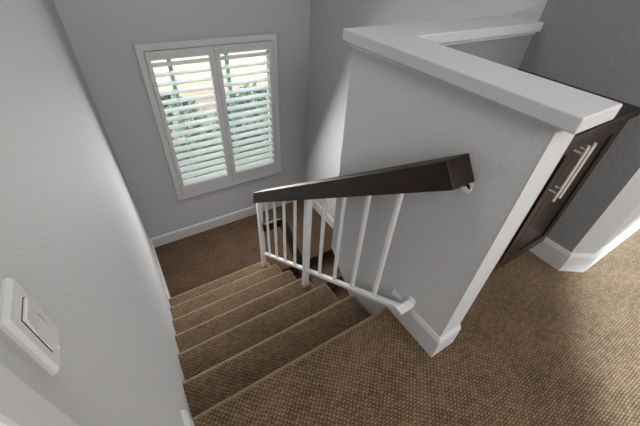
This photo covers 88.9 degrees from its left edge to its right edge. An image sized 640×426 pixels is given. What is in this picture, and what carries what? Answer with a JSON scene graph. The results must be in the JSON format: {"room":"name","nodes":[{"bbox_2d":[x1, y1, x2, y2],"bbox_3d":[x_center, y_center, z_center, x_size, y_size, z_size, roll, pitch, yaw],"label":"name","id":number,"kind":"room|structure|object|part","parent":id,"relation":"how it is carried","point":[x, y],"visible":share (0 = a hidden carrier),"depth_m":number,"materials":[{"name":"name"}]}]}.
{"room":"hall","nodes":[
{"label":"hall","id":0,"kind":"room"},
{"bbox_2d":[0,0,192,425],"bbox_3d":[-0.084,1.325,0.683,0.120,5.240,6.840,-20,46,-26],"label":"wall","id":1,"kind":"structure","parent":0,"point":[74,237],"depth_m":0.60,"materials":[{"name":"grey paint"}]},
{"bbox_2d":[0,277,59,375],"bbox_3d":[-0.254,0.101,0.291,0.009,0.090,0.052,-20,46,-26],"label":"light switch","id":2,"kind":"object","parent":1,"relation":"attached to","point":[22,319],"visible":1,"depth_m":0.28,"materials":[{"name":"grey plastic"}]},
{"bbox_2d":[0,363,78,425],"bbox_3d":[-0.003,0.438,-0.091,0.136,2.120,0.974,-20,46,-26],"label":"door","id":3,"kind":"structure","parent":1,"relation":"in","point":[20,404],"depth_m":0.21,"materials":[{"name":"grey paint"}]},
{"bbox_2d":[149,239,170,298],"bbox_3d":[-1.581,0.598,3.257,0.015,0.130,0.952,-20,46,-26],"label":"baseboard","id":4,"kind":"structure","parent":1,"relation":"attached to","point":[152,245],"depth_m":3.23,"materials":[{"name":"grey paint"}]},
{"bbox_2d":[181,409,193,425],"bbox_3d":[-0.357,0.795,0.998,0.016,0.130,0.361,-20,46,-26],"label":"baseboard","id":5,"kind":"structure","parent":1,"relation":"attached to","point":[187,420],"depth_m":1.06,"materials":[{"name":"grey paint"}]},
{"bbox_2d":[53,0,309,238],"bbox_3d":[-0.945,-0.933,3.271,2.050,5.240,0.140,-20,46,-26],"label":"wall","id":6,"kind":"structure","parent":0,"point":[102,34],"depth_m":2.81,"materials":[{"name":"grey paint"}]},
{"bbox_2d":[133,33,280,199],"bbox_3d":[-0.933,-0.879,3.177,1.187,1.484,0.077,-20,46,-26],"label":"plantation shutters","id":7,"kind":"object","parent":6,"relation":"attached to","point":[233,175],"visible":1,"depth_m":3.07,"materials":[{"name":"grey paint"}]},
{"bbox_3d":[-1.161,-0.794,3.059,0.534,1.372,0.032,-20,46,-26],"label":"shutter panel","id":8,"kind":"part","parent":7,"relation":"part of","materials":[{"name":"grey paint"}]},
{"bbox_3d":[-0.703,-0.961,3.292,0.535,1.372,0.032,-20,46,-26],"label":"shutter panel","id":9,"kind":"part","parent":7,"relation":"part of","materials":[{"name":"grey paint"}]},
{"bbox_2d":[143,40,272,187],"bbox_3d":[-0.997,-0.958,3.261,1.130,1.385,0.040,-20,46,-26],"label":"window","id":10,"kind":"structure","parent":6,"relation":"attached to","point":[170,68],"depth_m":3.14,"materials":[{"name":"glass"},{"name":"white painted wood"}]},
{"bbox_2d":[150,201,292,247],"bbox_3d":[-1.018,0.035,3.965,1.930,0.130,0.015,-20,46,-26],"label":"baseboard","id":11,"kind":"structure","parent":6,"relation":"attached to","point":[166,238],"depth_m":3.81,"materials":[{"name":"grey paint"}]},
{"bbox_2d":[155,200,334,297],"bbox_3d":[-0.772,0.438,3.771,1.930,0.205,0.980,-20,46,-26],"label":"floor","id":12,"kind":"structure","parent":0,"point":[188,263],"depth_m":3.64,"materials":[{"name":"brown carpet"}]},
{"bbox_2d":[169,262,369,416],"bbox_3d":[-0.511,0.754,2.347,0.943,1.178,1.561,-20,46,-26],"label":"staircase","id":13,"kind":"structure","parent":12,"relation":"on","point":[234,330],"depth_m":1.85,"materials":[{"name":"brown carpet"}]},
{"bbox_2d":[253,153,473,314],"bbox_3d":[-0.071,0.190,2.052,0.111,2.060,1.628,-20,46,-26],"label":"stair railing","id":14,"kind":"object","parent":13,"relation":"on","point":[449,173],"visible":1,"depth_m":1.43,"materials":[{"name":"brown wood"}]},
{"bbox_3d":[-0.526,0.212,2.952,0.040,0.815,0.040,-20,46,-26],"label":"post","id":15,"kind":"part","parent":14,"relation":"part of","materials":[{"name":"white paint"}]},
{"bbox_3d":[-0.085,0.215,2.089,0.037,0.800,0.037,-20,46,-26],"label":"post","id":16,"kind":"part","parent":14,"relation":"part of","materials":[{"name":"white paint"}]},
{"bbox_3d":[-0.091,0.387,2.224,0.028,1.137,1.554,-20,46,-26],"label":"rail","id":17,"kind":"part","parent":14,"relation":"part of","materials":[{"name":"white paint"}]},
{"bbox_3d":[-0.048,-0.111,1.773,0.095,1.240,1.598,-20,46,-26],"label":"handrail","id":18,"kind":"part","parent":14,"relation":"part of","materials":[{"name":"brown wood"}]},
{"bbox_2d":[192,229,639,425],"bbox_3d":[2.707,1.138,1.118,5.300,0.225,4.650,-20,46,-26],"label":"floor","id":19,"kind":"structure","parent":0,"point":[539,344],"depth_m":1.35,"materials":[{"name":"brown carpet"}]},
{"bbox_2d":[491,120,627,272],"bbox_3d":[0.776,-0.096,1.589,0.857,0.842,0.573,-20,46,-26],"label":"base cabinet","id":20,"kind":"object","parent":19,"relation":"on","point":[580,158],"visible":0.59,"depth_m":1.43,"materials":[{"name":"brown wood"}]},
{"bbox_3d":[0.743,0.062,1.328,0.470,0.725,0.020,-20,46,-26],"label":"door","id":21,"kind":"part","parent":20,"relation":"part of","materials":[{"name":"brown wood"}]},
{"bbox_3d":[0.950,-0.153,1.259,0.012,0.252,0.040,-20,46,-26],"label":"handle","id":22,"kind":"part","parent":20,"relation":"part of","materials":[{"name":"silver metal"}]},
{"bbox_3d":[0.990,-0.167,1.280,0.012,0.252,0.040,-20,46,-26],"label":"handle","id":23,"kind":"part","parent":20,"relation":"part of","materials":[{"name":"silver metal"}]},
{"bbox_2d":[517,69,639,144],"bbox_3d":[0.794,-0.434,1.312,0.857,0.031,0.554,-20,46,-26],"label":"countertop","id":24,"kind":"structure","parent":20,"relation":"on","point":[627,111],"depth_m":1.25,"materials":[{"name":"brown wood"}]},
{"bbox_2d":[331,47,553,336],"bbox_3d":[0.335,0.172,1.506,0.120,1.595,0.768,-20,46,-26],"label":"wall","id":25,"kind":"structure","parent":0,"point":[396,115],"depth_m":1.14,"materials":[{"name":"paint"}]},
{"bbox_2d":[387,289,439,356],"bbox_3d":[0.405,0.478,1.433,0.015,0.130,0.287,-20,46,-26],"label":"baseboard","id":26,"kind":"structure","parent":25,"relation":"attached to","point":[411,320],"depth_m":1.40,"materials":[{"name":"grey paint"}]},
{"bbox_2d":[432,324,460,356],"bbox_3d":[0.527,0.537,1.374,0.135,0.130,0.015,-20,46,-26],"label":"baseboard","id":27,"kind":"structure","parent":25,"relation":"attached to","point":[448,338],"depth_m":1.35,"materials":[{"name":"grey paint"}]},
{"bbox_2d":[440,131,574,336],"bbox_3d":[0.553,0.189,1.091,0.122,1.029,0.004,-20,46,-26],"label":"trim","id":28,"kind":"structure","parent":25,"relation":"attached to","point":[559,142],"depth_m":0.94,"materials":[{"name":"grey paint"}]},
{"bbox_2d":[305,0,639,251],"bbox_3d":[1.161,0.154,2.162,0.130,5.240,4.720,-20,46,-26],"label":"wall","id":29,"kind":"structure","parent":0,"point":[590,45],"depth_m":1.58,"materials":[{"name":"paint"}]},
{"bbox_2d":[312,199,333,228],"bbox_3d":[0.049,0.015,4.076,0.015,0.130,0.980,-20,46,-26],"label":"baseboard","id":30,"kind":"structure","parent":29,"relation":"attached to","point":[315,205],"depth_m":4.09,"materials":[{"name":"grey paint"}]},
{"bbox_2d":[529,237,570,269],"bbox_3d":[1.272,0.212,1.817,0.015,0.130,0.187,-20,46,-26],"label":"baseboard","id":31,"kind":"structure","parent":29,"relation":"attached to","point":[555,255],"depth_m":1.80,"materials":[{"name":"grey paint"}]},
{"bbox_2d":[446,35,531,68],"bbox_3d":[0.595,-0.354,1.759,0.863,1.095,0.121,-20,46,-26],"label":"wall","id":32,"kind":"structure","parent":0,"point":[509,52],"depth_m":1.51,"materials":[{"name":"paint"}]},
{"bbox_2d":[343,15,622,133],"bbox_3d":[0.736,-0.573,1.153,1.013,0.038,0.846,-20,46,-26],"label":"trim","id":33,"kind":"structure","parent":32,"relation":"attached to","point":[417,46],"depth_m":0.90,"materials":[{"name":"grey paint"}]},
{"bbox_2d":[571,168,639,253],"bbox_3d":[2.776,-1.143,1.701,3.270,2.500,0.125,-20,46,-26],"label":"wall","id":34,"kind":"structure","parent":0,"point":[623,212],"depth_m":1.59,"materials":[{"name":"grey paint"}]},
{"bbox_2d":[559,253,595,271],"bbox_3d":[1.386,0.267,1.761,0.138,0.130,0.015,3,40,-1],"label":"baseboard","id":35,"kind":"structure","parent":34,"relation":"attached to","point":[576,262],"depth_m":1.75,"materials":[{"name":"grey paint"}]},
{"bbox_2d":[586,221,639,269],"bbox_3d":[2.793,-0.217,2.445,3.170,0.130,0.015,-20,46,-26],"label":"baseboard","id":36,"kind":"structure","parent":34,"relation":"attached to","point":[635,227],"depth_m":1.86,"materials":[{"name":"grey paint"}]},
{"bbox_3d":[0.148,2.504,3.443,2.130,0.100,4.720,-20,46,-26],"label":"floor","id":37,"kind":"structure","parent":0,"visible":0},
{"bbox_2d":[294,256,349,300],"bbox_3d":[0.260,1.511,3.639,0.952,1.170,1.560,-20,46,-26],"label":"staircase","id":38,"kind":"structure","parent":37,"relation":"on","point":[341,293],"depth_m":3.73,"materials":[{"name":"brown carpet"}]},
{"bbox_2d":[263,217,313,285],"bbox_3d":[-0.076,1.140,2.959,0.212,1.800,1.404,-20,46,-26],"label":"handrail","id":39,"kind":"object","parent":38,"relation":"on","point":[289,236],"visible":0.21,"depth_m":2.82,"materials":[{"name":"brown wood"}]},
{"bbox_3d":[-0.395,0.097,2.838,0.211,0.080,0.028,-20,46,-26],"label":"return rail","id":40,"kind":"part","parent":39,"relation":"part of","materials":[{"name":"brown wood"}]},
{"bbox_3d":[0.009,0.858,2.771,0.055,1.119,1.400,-20,46,-26],"label":"handrail","id":41,"kind":"part","parent":39,"relation":"part of","materials":[{"name":"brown wood"}]},
{"label":"outside","id":42,"kind":"structure","parent":0,"visible":0},
{"bbox_2d":[182,130,270,179],"bbox_3d":[-6.309,-4.299,11.328,30.000,0.100,19.180,-20,46,-26],"label":"ground","id":43,"kind":"structure","parent":42,"point":[244,130],"depth_m":8.13,"materials":[{"name":"grey concrete"}]},
{"bbox_2d":[160,95,220,173],"bbox_3d":[-3.086,-1.600,6.922,1.985,1.828,2.024,-20,46,-26],"label":"shrub","id":44,"kind":"object","parent":43,"relation":"on","point":[167,97],"visible":0.16,"depth_m":6.66,"materials":[{"name":"green plant"}]},
{"bbox_2d":[151,45,268,138],"bbox_3d":[-4.944,-6.502,8.232,16.000,7.400,7.200,-20,46,-26],"label":"house","id":45,"kind":"structure","parent":43,"relation":"on","point":[258,58],"depth_m":8.19,"materials":[{"name":"brown paint"}]},
{"bbox_2d":[214,82,269,152],"bbox_3d":[-1.494,-2.289,7.970,2.058,1.689,2.060,-20,46,-26],"label":"shrub","id":46,"kind":"object","parent":43,"relation":"on","point":[254,84],"visible":0.21,"depth_m":7.43,"materials":[{"name":"green plant"}]}
]}

